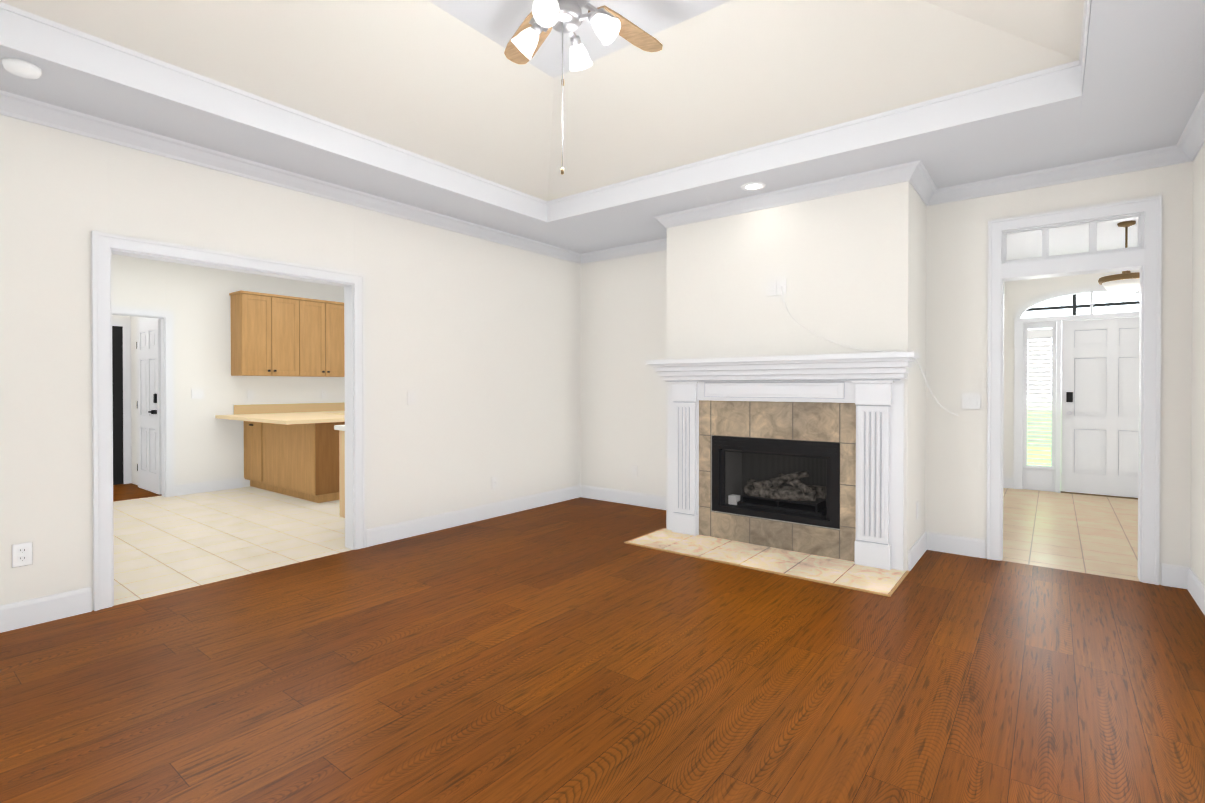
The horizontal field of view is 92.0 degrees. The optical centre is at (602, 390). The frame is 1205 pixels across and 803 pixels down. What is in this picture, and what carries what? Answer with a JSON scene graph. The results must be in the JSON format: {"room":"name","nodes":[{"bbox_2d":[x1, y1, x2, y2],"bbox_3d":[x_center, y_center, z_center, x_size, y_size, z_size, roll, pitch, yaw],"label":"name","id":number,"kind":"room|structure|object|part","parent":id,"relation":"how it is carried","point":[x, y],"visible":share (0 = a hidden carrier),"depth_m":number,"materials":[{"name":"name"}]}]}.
{"room":"living room","nodes":[
{"label":"living room","id":0,"kind":"room"},
{"bbox_2d":[112,315,129,320],"bbox_3d":[-6.606,-0.164,7.056,0.120,2.740,1.620,0,1,38],"label":"wall","id":1,"kind":"structure","parent":0,"point":[120,318],"depth_m":7.48,"materials":[{"name":"beige paint"}]},
{"bbox_2d":[112,326,123,484],"bbox_3d":[-6.372,0.190,7.257,0.005,2.030,0.620,0,1,38],"label":"hall door","id":2,"kind":"structure","parent":1,"relation":"in","point":[117,377],"depth_m":7.46,"materials":[{"name":"black"}]},
{"bbox_2d":[112,320,131,483],"bbox_3d":[-6.367,0.155,7.253,0.020,2.100,0.779,0,1,38],"label":"door frame","id":3,"kind":"structure","parent":1,"relation":"attached to","point":[126,325],"depth_m":7.52,"materials":[{"name":"white paint"}]},
{"bbox_2d":[130,316,141,484],"bbox_3d":[-5.554,-0.165,7.190,1.380,2.740,0.120,0,1,38],"label":"wall","id":4,"kind":"structure","parent":0,"point":[134,424],"depth_m":7.47,"materials":[{"name":"beige paint"}]},
{"bbox_2d":[137,319,161,493],"bbox_3d":[-5.467,0.188,6.986,0.810,2.030,0.090,0,1,38],"label":"entry door","id":5,"kind":"structure","parent":4,"relation":"in","point":[148,387],"depth_m":6.96,"materials":[{"name":"white paint"}]},
{"bbox_3d":[-5.254,0.154,6.795,0.140,0.240,0.050,0,1,38],"label":"garage entry door hardware","id":6,"kind":"part","parent":5,"relation":"part of","materials":[{"name":"metal"}]},
{"bbox_2d":[112,254,344,486],"bbox_3d":[-4.722,-0.214,7.038,0.120,2.840,7.500,0,1,38],"label":"wall","id":7,"kind":"structure","parent":0,"point":[208,445],"depth_m":6.95,"materials":[{"name":"beige paint"}]},
{"bbox_2d":[112,306,173,496],"bbox_3d":[-5.648,0.149,6.632,1.118,2.120,0.960,0,1,38],"label":"door frame","id":8,"kind":"structure","parent":7,"relation":"attached to","point":[167,391],"depth_m":6.63,"materials":[{"name":"white paint"}]},
{"bbox_2d":[191,389,203,398],"bbox_3d":[-4.775,0.040,6.866,0.009,0.123,0.126,0,1,38],"label":"light switch","id":9,"kind":"object","parent":7,"relation":"attached to","point":[197,393],"visible":1,"depth_m":6.86,"materials":[{"name":"white plastic"}]},
{"bbox_2d":[174,478,241,495],"bbox_3d":[-4.703,1.147,6.963,0.014,0.120,0.710,0,1,38],"label":"baseboard","id":10,"kind":"structure","parent":7,"relation":"attached to","point":[192,488],"depth_m":6.94,"materials":[{"name":"white paint"}]},
{"bbox_2d":[247,390,253,399],"bbox_3d":[-4.426,0.056,7.317,0.008,0.123,0.080,0,1,38],"label":"electrical outlet","id":11,"kind":"object","parent":7,"relation":"attached to","point":[250,394],"visible":1,"depth_m":7.31,"materials":[{"name":"white plastic"}]},
{"bbox_2d":[229,290,304,376],"bbox_3d":[-4.209,-0.691,7.329,0.329,1.010,0.734,0,1,38],"label":"upper cabinet","id":12,"kind":"object","parent":7,"relation":"attached to","point":[276,335],"depth_m":7.17,"materials":[{"name":"brown wood"}]},
{"bbox_2d":[234,402,344,413],"bbox_3d":[-3.459,0.224,8.555,0.019,0.117,3.520,0,1,38],"label":"backsplash","id":13,"kind":"structure","parent":7,"relation":"attached to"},
{"bbox_2d":[305,298,344,376],"bbox_3d":[-3.814,-0.694,7.839,0.329,1.010,0.792,0,1,38],"label":"upper cabinet","id":14,"kind":"object","parent":7,"relation":"attached to","point":[324,320],"depth_m":7.73,"materials":[{"name":"brown wood"}]},
{"bbox_2d":[0,115,580,610],"bbox_3d":[-2.154,-0.194,4.263,0.120,2.840,6.300,0,1,38],"label":"wall","id":15,"kind":"structure","parent":0,"point":[472,343],"depth_m":4.26,"materials":[{"name":"beige paint"}]},
{"bbox_2d":[11,541,32,567],"bbox_3d":[-3.029,0.857,3.037,0.008,0.123,0.080,0,1,38],"label":"outlet","id":16,"kind":"object","parent":15,"relation":"attached to","point":[21,554],"visible":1,"depth_m":3.03,"materials":[{"name":"white plastic"}]},
{"bbox_2d":[91,231,365,610],"bbox_3d":[-2.405,0.166,3.935,0.163,2.125,1.624,0,1,38],"label":"door frame","id":17,"kind":"structure","parent":15,"relation":"attached to","point":[102,243],"depth_m":3.51,"materials":[{"name":"white paint"}]},
{"bbox_2d":[0,90,583,263],"bbox_3d":[-2.073,-1.466,4.190,0.085,0.095,6.060,0,1,38],"label":"crown molding","id":18,"kind":"structure","parent":15,"relation":"attached to","point":[12,105],"depth_m":3.79,"materials":[{"name":"white paint"}]},
{"bbox_2d":[366,485,581,546],"bbox_3d":[-1.048,1.149,5.589,0.014,0.135,2.623,0,1,38],"label":"baseboard","id":19,"kind":"structure","parent":15,"relation":"attached to","point":[393,532],"depth_m":5.31,"materials":[{"name":"white paint"}]},
{"bbox_2d":[492,476,497,489],"bbox_3d":[-1.032,0.889,5.605,0.018,0.123,0.080,0,1,38],"label":"outlet","id":20,"kind":"object","parent":15,"relation":"attached to","point":[494,482],"visible":1,"depth_m":5.61,"materials":[{"name":"white plastic"}]},
{"bbox_2d":[0,0,1204,253],"bbox_3d":[-0.159,-1.776,2.704,4.930,0.552,6.060,0,1,38],"label":"ceiling","id":21,"kind":"structure","parent":0,"point":[448,82],"depth_m":3.38,"materials":[{"name":"white paint"}]},
{"bbox_2d":[2,58,40,78],"bbox_3d":[-2.683,-1.486,2.689,0.130,0.032,0.130,0,1,38],"label":"recessed light","id":22,"kind":"object","parent":21,"relation":"attached to","point":[21,68],"visible":0.98,"depth_m":2.67,"materials":[{"name":"white plastic"}]},
{"bbox_2d":[0,2,547,204],"bbox_3d":[-1.661,-1.677,3.736,0.012,0.024,3.810,0,1,38],"label":"trim","id":23,"kind":"structure","parent":21,"relation":"attached to","point":[23,13],"depth_m":3.20,"materials":[{"name":"white paint"}]},
{"bbox_2d":[504,0,662,173],"bbox_3d":[-0.131,-1.500,2.593,1.271,1.103,1.248,0,1,38],"label":"ceiling fan","id":24,"kind":"object","parent":21,"relation":"hanging from","point":[543,18],"visible":1,"depth_m":2.60,"materials":[{"name":"silver metal"}]},
{"bbox_3d":[-0.167,-1.834,2.571,0.260,0.435,0.260,0,1,38],"label":"motor","id":25,"kind":"part","parent":24,"relation":"part of","materials":[{"name":"silver metal"}]},
{"bbox_2d":[741,182,764,190],"bbox_3d":[1.117,-1.512,4.311,0.176,0.004,0.176,0,1,38],"label":"recessed light","id":26,"kind":"object","parent":21,"relation":"in","point":[752,186],"visible":1,"depth_m":4.31,"materials":[{"name":"white plastic"}]},
{"bbox_2d":[548,61,1075,203],"bbox_3d":[0.968,-1.680,4.101,3.660,0.024,0.012,0,1,38],"label":"trim","id":27,"kind":"structure","parent":21,"relation":"attached to","point":[1072,64],"depth_m":3.65,"materials":[{"name":"white paint"}]},
{"bbox_2d":[1076,0,1086,65],"bbox_3d":[1.273,-1.661,1.462,0.012,0.024,3.810,0,1,38],"label":"trim","id":28,"kind":"structure","parent":21,"relation":"attached to","point":[1079,62],"depth_m":2.70,"materials":[{"name":"white paint"}]},
{"bbox_2d":[0,483,1204,802],"bbox_3d":[-0.828,1.238,5.592,10.920,0.056,9.970,0,1,38],"label":"floor","id":29,"kind":"structure","parent":0,"point":[574,651],"depth_m":2.57,"materials":[{"name":"brown wood"}]},
{"bbox_2d":[244,422,262,488],"bbox_3d":[-4.074,0.767,7.341,0.542,0.866,0.638,0,1,38],"label":"base cabinet","id":30,"kind":"object","parent":29,"relation":"on","point":[251,429],"depth_m":7.10,"materials":[{"name":"brown wood"}]},
{"bbox_2d":[259,422,344,502],"bbox_3d":[-3.357,0.771,6.785,1.272,0.866,0.638,0,1,38],"label":"base cabinet","id":31,"kind":"object","parent":29,"relation":"on","point":[295,453],"depth_m":6.36,"materials":[{"name":"brown wood"}]},
{"bbox_2d":[215,414,344,425],"bbox_3d":[-3.629,0.316,6.820,1.879,0.040,0.970,0,1,38],"label":"countertop","id":32,"kind":"structure","parent":31,"relation":"on","point":[279,419],"depth_m":6.47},
{"bbox_2d":[299,410,344,413],"bbox_3d":[-2.983,0.302,8.673,0.628,0.040,2.750,0,1,38],"label":"countertop","id":33,"kind":"structure","parent":31,"relation":"on","point":[300,411],"depth_m":7.72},
{"bbox_3d":[-2.851,0.726,6.404,0.004,0.766,0.616,0,1,38],"label":"panel","id":34,"kind":"part","parent":31,"relation":"part of","materials":[{"name":"brown wood"}]},
{"bbox_2d":[338,429,344,517],"bbox_3d":[-1.209,0.776,6.111,0.638,0.866,2.870,0,1,38],"label":"base cabinet","id":35,"kind":"object","parent":29,"relation":"on","point":[341,435],"depth_m":5.14,"materials":[{"name":"brown wood"}]},
{"bbox_2d":[334,425,344,432],"bbox_3d":[-1.230,0.321,6.105,0.668,0.040,2.900,0,1,38],"label":"countertop","id":36,"kind":"structure","parent":35,"relation":"on","point":[342,427],"depth_m":5.12,"materials":[{"name":"white"}]},
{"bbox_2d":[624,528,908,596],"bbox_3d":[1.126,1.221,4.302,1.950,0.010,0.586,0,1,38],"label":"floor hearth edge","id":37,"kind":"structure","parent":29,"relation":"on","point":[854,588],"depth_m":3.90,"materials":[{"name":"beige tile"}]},
{"bbox_2d":[629,529,905,593],"bbox_3d":[1.131,1.221,4.308,1.913,0.009,0.564,0,1,38],"label":"hearth","id":38,"kind":"object","parent":29,"relation":"on","point":[859,576],"depth_m":4.17,"materials":[{"name":"tile"}]},
{"bbox_2d":[666,181,925,570],"bbox_3d":[1.529,-0.148,4.799,1.905,2.740,0.700,0,1,38],"label":"wall","id":39,"kind":"structure","parent":0,"point":[850,267],"depth_m":4.34,"materials":[{"name":"beige paint"}]},
{"bbox_2d":[767,280,776,296],"bbox_3d":[1.312,-0.794,4.514,0.080,0.123,0.008,0,1,38],"label":"outlet","id":40,"kind":"object","parent":39,"relation":"attached to","point":[772,288],"visible":1,"depth_m":4.51,"materials":[{"name":"white plastic"}]},
{"bbox_2d":[777,279,786,295],"bbox_3d":[1.372,-0.793,4.461,0.080,0.123,0.018,0,1,38],"label":"outlet","id":41,"kind":"object","parent":39,"relation":"attached to","point":[782,283],"visible":0.92,"depth_m":4.46,"materials":[{"name":"white plastic"}]},
{"bbox_2d":[646,351,919,570],"bbox_3d":[1.389,0.480,4.623,2.055,1.476,0.677,0,1,38],"label":"fireplace","id":42,"kind":"object","parent":39,"relation":"attached to","point":[816,441],"visible":1,"depth_m":4.45,"materials":[{"name":"wood"}]},
{"bbox_2d":[654,160,923,228],"bbox_3d":[1.288,-1.468,4.480,2.075,0.095,0.085,0,1,38],"label":"crown molding","id":43,"kind":"structure","parent":39,"relation":"attached to","point":[913,171],"depth_m":4.33,"materials":[{"name":"white paint"}]},
{"bbox_2d":[780,287,958,415],"bbox_3d":[2.006,-0.303,4.389,1.102,0.985,0.709,0,1,38],"label":"cord","id":44,"kind":"object","parent":39,"relation":"attached to","point":[865,350],"visible":0.9,"depth_m":4.25,"materials":[{"name":"white plastic"}]},
{"bbox_2d":[912,167,939,205],"bbox_3d":[2.291,-1.465,4.147,0.085,0.095,0.600,0,1,38],"label":"crown molding","id":45,"kind":"structure","parent":39,"relation":"attached to","point":[927,190],"depth_m":4.27,"materials":[{"name":"white paint"}]},
{"bbox_2d":[580,162,1192,584],"bbox_3d":[1.968,-0.199,4.977,5.760,2.840,0.120,0,1,38],"label":"wall","id":46,"kind":"structure","parent":0,"point":[622,332],"depth_m":4.38,"materials":[{"name":"beige paint"}]},
{"bbox_2d":[580,238,666,263],"bbox_3d":[0.380,-1.479,6.069,1.480,0.095,0.085,0,1,38],"label":"crown molding","id":47,"kind":"structure","parent":46,"relation":"attached to","point":[661,244],"depth_m":6.18,"materials":[{"name":"white paint"}]},
{"bbox_2d":[582,485,665,509],"bbox_3d":[0.377,1.145,6.134,1.540,0.135,0.014,0,1,38],"label":"baseboard","id":48,"kind":"structure","parent":46,"relation":"attached to","point":[618,496],"depth_m":6.23,"materials":[{"name":"white paint"}]},
{"bbox_2d":[908,532,984,570],"bbox_3d":[2.445,1.160,4.117,0.390,0.135,0.670,0,1,38],"label":"baseboard","id":49,"kind":"structure","parent":46,"relation":"attached to","point":[959,545],"depth_m":4.34,"materials":[{"name":"white paint"}]},
{"bbox_2d":[961,393,980,409],"bbox_3d":[2.728,0.078,4.308,0.126,0.123,0.009,0,1,38],"label":"light switch","id":50,"kind":"object","parent":46,"relation":"attached to","point":[971,401],"visible":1,"depth_m":4.30,"materials":[{"name":"white plastic"}]},
{"bbox_2d":[940,146,1175,203],"bbox_3d":[3.006,-1.465,4.033,1.355,0.095,0.085,0,1,38],"label":"crown molding","id":51,"kind":"structure","parent":46,"relation":"attached to","point":[1160,157],"depth_m":3.95,"materials":[{"name":"white paint"}]},
{"bbox_2d":[987,195,1161,584],"bbox_3d":[3.208,-0.002,4.012,0.915,2.460,0.165,0,1,38],"label":"door frame","id":52,"kind":"structure","parent":46,"relation":"attached to","point":[1148,257],"depth_m":3.85,"materials":[{"name":"white paint"}]},
{"bbox_2d":[1003,269,1139,476],"bbox_3d":[5.687,-0.212,6.762,1.830,2.840,0.120,0,1,38],"label":"wall","id":53,"kind":"structure","parent":0,"point":[1018,294],"depth_m":7.17,"materials":[{"name":"beige paint"}]},
{"bbox_2d":[1003,477,1012,487],"bbox_3d":[4.994,1.137,7.225,0.180,0.135,0.014,0,1,38],"label":"baseboard","id":54,"kind":"structure","parent":53,"relation":"attached to","point":[1007,482],"depth_m":7.20,"materials":[{"name":"white paint"}]},
{"bbox_2d":[1027,329,1051,464],"bbox_3d":[5.277,0.074,7.027,0.240,1.625,0.057,0,1,38],"label":"blinds","id":55,"kind":"object","parent":53,"relation":"attached to","point":[1040,334],"visible":1,"depth_m":7.03,"materials":[{"name":"white plastic"}]},
{"bbox_2d":[1013,292,1138,492],"bbox_3d":[5.666,0.031,6.746,1.460,2.355,0.115,0,1,38],"label":"trim","id":56,"kind":"structure","parent":53,"relation":"attached to","point":[1037,477],"depth_m":7.04,"materials":[{"name":"white paint"}]},
{"bbox_2d":[1014,286,1139,318],"bbox_3d":[5.649,-1.042,6.716,1.460,0.320,0.050,0,1,38],"label":"trim","id":57,"kind":"structure","parent":53,"relation":"attached to","point":[1033,302],"depth_m":6.88,"materials":[{"name":"white paint"}]},
{"bbox_2d":[1061,491,1137,498],"bbox_3d":[5.817,1.203,6.646,0.930,0.012,0.100,0,1,38],"label":"threshold","id":58,"kind":"object","parent":53,"relation":"attached to","point":[1099,495],"depth_m":6.68,"materials":[{"name":"brown metal"}]},
{"bbox_2d":[1061,317,1138,497],"bbox_3d":[5.801,0.187,6.618,0.910,2.020,0.121,0,1,38],"label":"front door","id":59,"kind":"structure","parent":53,"relation":"in","point":[1100,424],"depth_m":6.70,"materials":[{"name":"white paint"}]},
{"bbox_3d":[5.487,0.156,6.833,0.060,0.280,0.077,0,1,38],"label":"front door hardware","id":60,"kind":"part","parent":59,"relation":"part of","materials":[{"name":"metal"}]},
{"bbox_2d":[1007,219,1137,260],"bbox_3d":[4.593,-1.572,5.342,2.070,0.100,3.690,0,1,38],"label":"ceiling","id":61,"kind":"structure","parent":0,"point":[1072,240],"depth_m":5.91,"materials":[{"name":"white paint"}]},
{"bbox_2d":[1098,220,1139,292],"bbox_3d":[4.739,-1.204,5.263,0.392,0.635,0.392,0,1,38],"label":"ceiling light","id":62,"kind":"object","parent":61,"relation":"hanging from","point":[1127,281],"visible":0.81,"depth_m":5.21,"materials":[{"name":"white glass"}]},
{"bbox_3d":[4.739,-0.944,5.265,0.336,0.115,0.336,0,1,38],"label":"lamp shade","id":63,"kind":"part","parent":62,"relation":"part of","materials":[{"name":"white glass"}]},
{"bbox_2d":[1190,143,1204,585],"bbox_3d":[1.800,-0.171,1.121,0.120,2.840,6.180,0,1,38],"label":"wall","id":64,"kind":"structure","parent":0,"point":[1197,548],"depth_m":3.43,"materials":[{"name":"beige paint"}]},
{"bbox_2d":[1161,563,1204,614],"bbox_3d":[1.738,1.180,1.255,0.130,0.135,6.060,0,1,38],"label":"baseboard","id":65,"kind":"structure","parent":64,"relation":"attached to","point":[1176,576],"depth_m":3.61,"materials":[{"name":"white paint"}]},
{"bbox_2d":[1172,90,1204,163],"bbox_3d":[1.755,-1.444,1.222,0.085,0.095,6.060,0,1,38],"label":"crown molding","id":66,"kind":"structure","parent":64,"relation":"attached to","point":[1185,149],"depth_m":3.37,"materials":[{"name":"white paint"}]},
{"label":"outside","id":67,"kind":"structure","parent":0,"visible":0},
{"bbox_2d":[1021,292,1139,465],"bbox_3d":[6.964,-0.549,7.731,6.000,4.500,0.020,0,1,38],"label":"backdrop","id":68,"kind":"structure","parent":67,"point":[1098,297],"depth_m":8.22,"materials":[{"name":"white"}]},
{"bbox_3d":[-2.052,-0.165,0.274,4.930,2.840,0.120,0,1,38],"label":"wall","id":69,"kind":"structure","parent":0,"visible":0},
{"bbox_2d":[0,587,91,632],"bbox_3d":[-3.399,1.171,2.557,0.014,0.135,1.763,0,1,38],"label":"baseboard","id":70,"kind":"structure","parent":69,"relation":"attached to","point":[22,614],"depth_m":3.09,"materials":[{"name":"white paint"}]},
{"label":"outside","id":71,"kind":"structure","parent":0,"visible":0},
{"bbox_2d":[1026,294,1139,314],"bbox_3d":[6.725,-0.397,7.424,4.999,3.200,0.040,0,1,38],"label":"screen frame","id":72,"kind":"object","parent":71,"point":[1073,306],"visible":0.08,"depth_m":7.73,"materials":[{"name":"white wood"}]}
]}

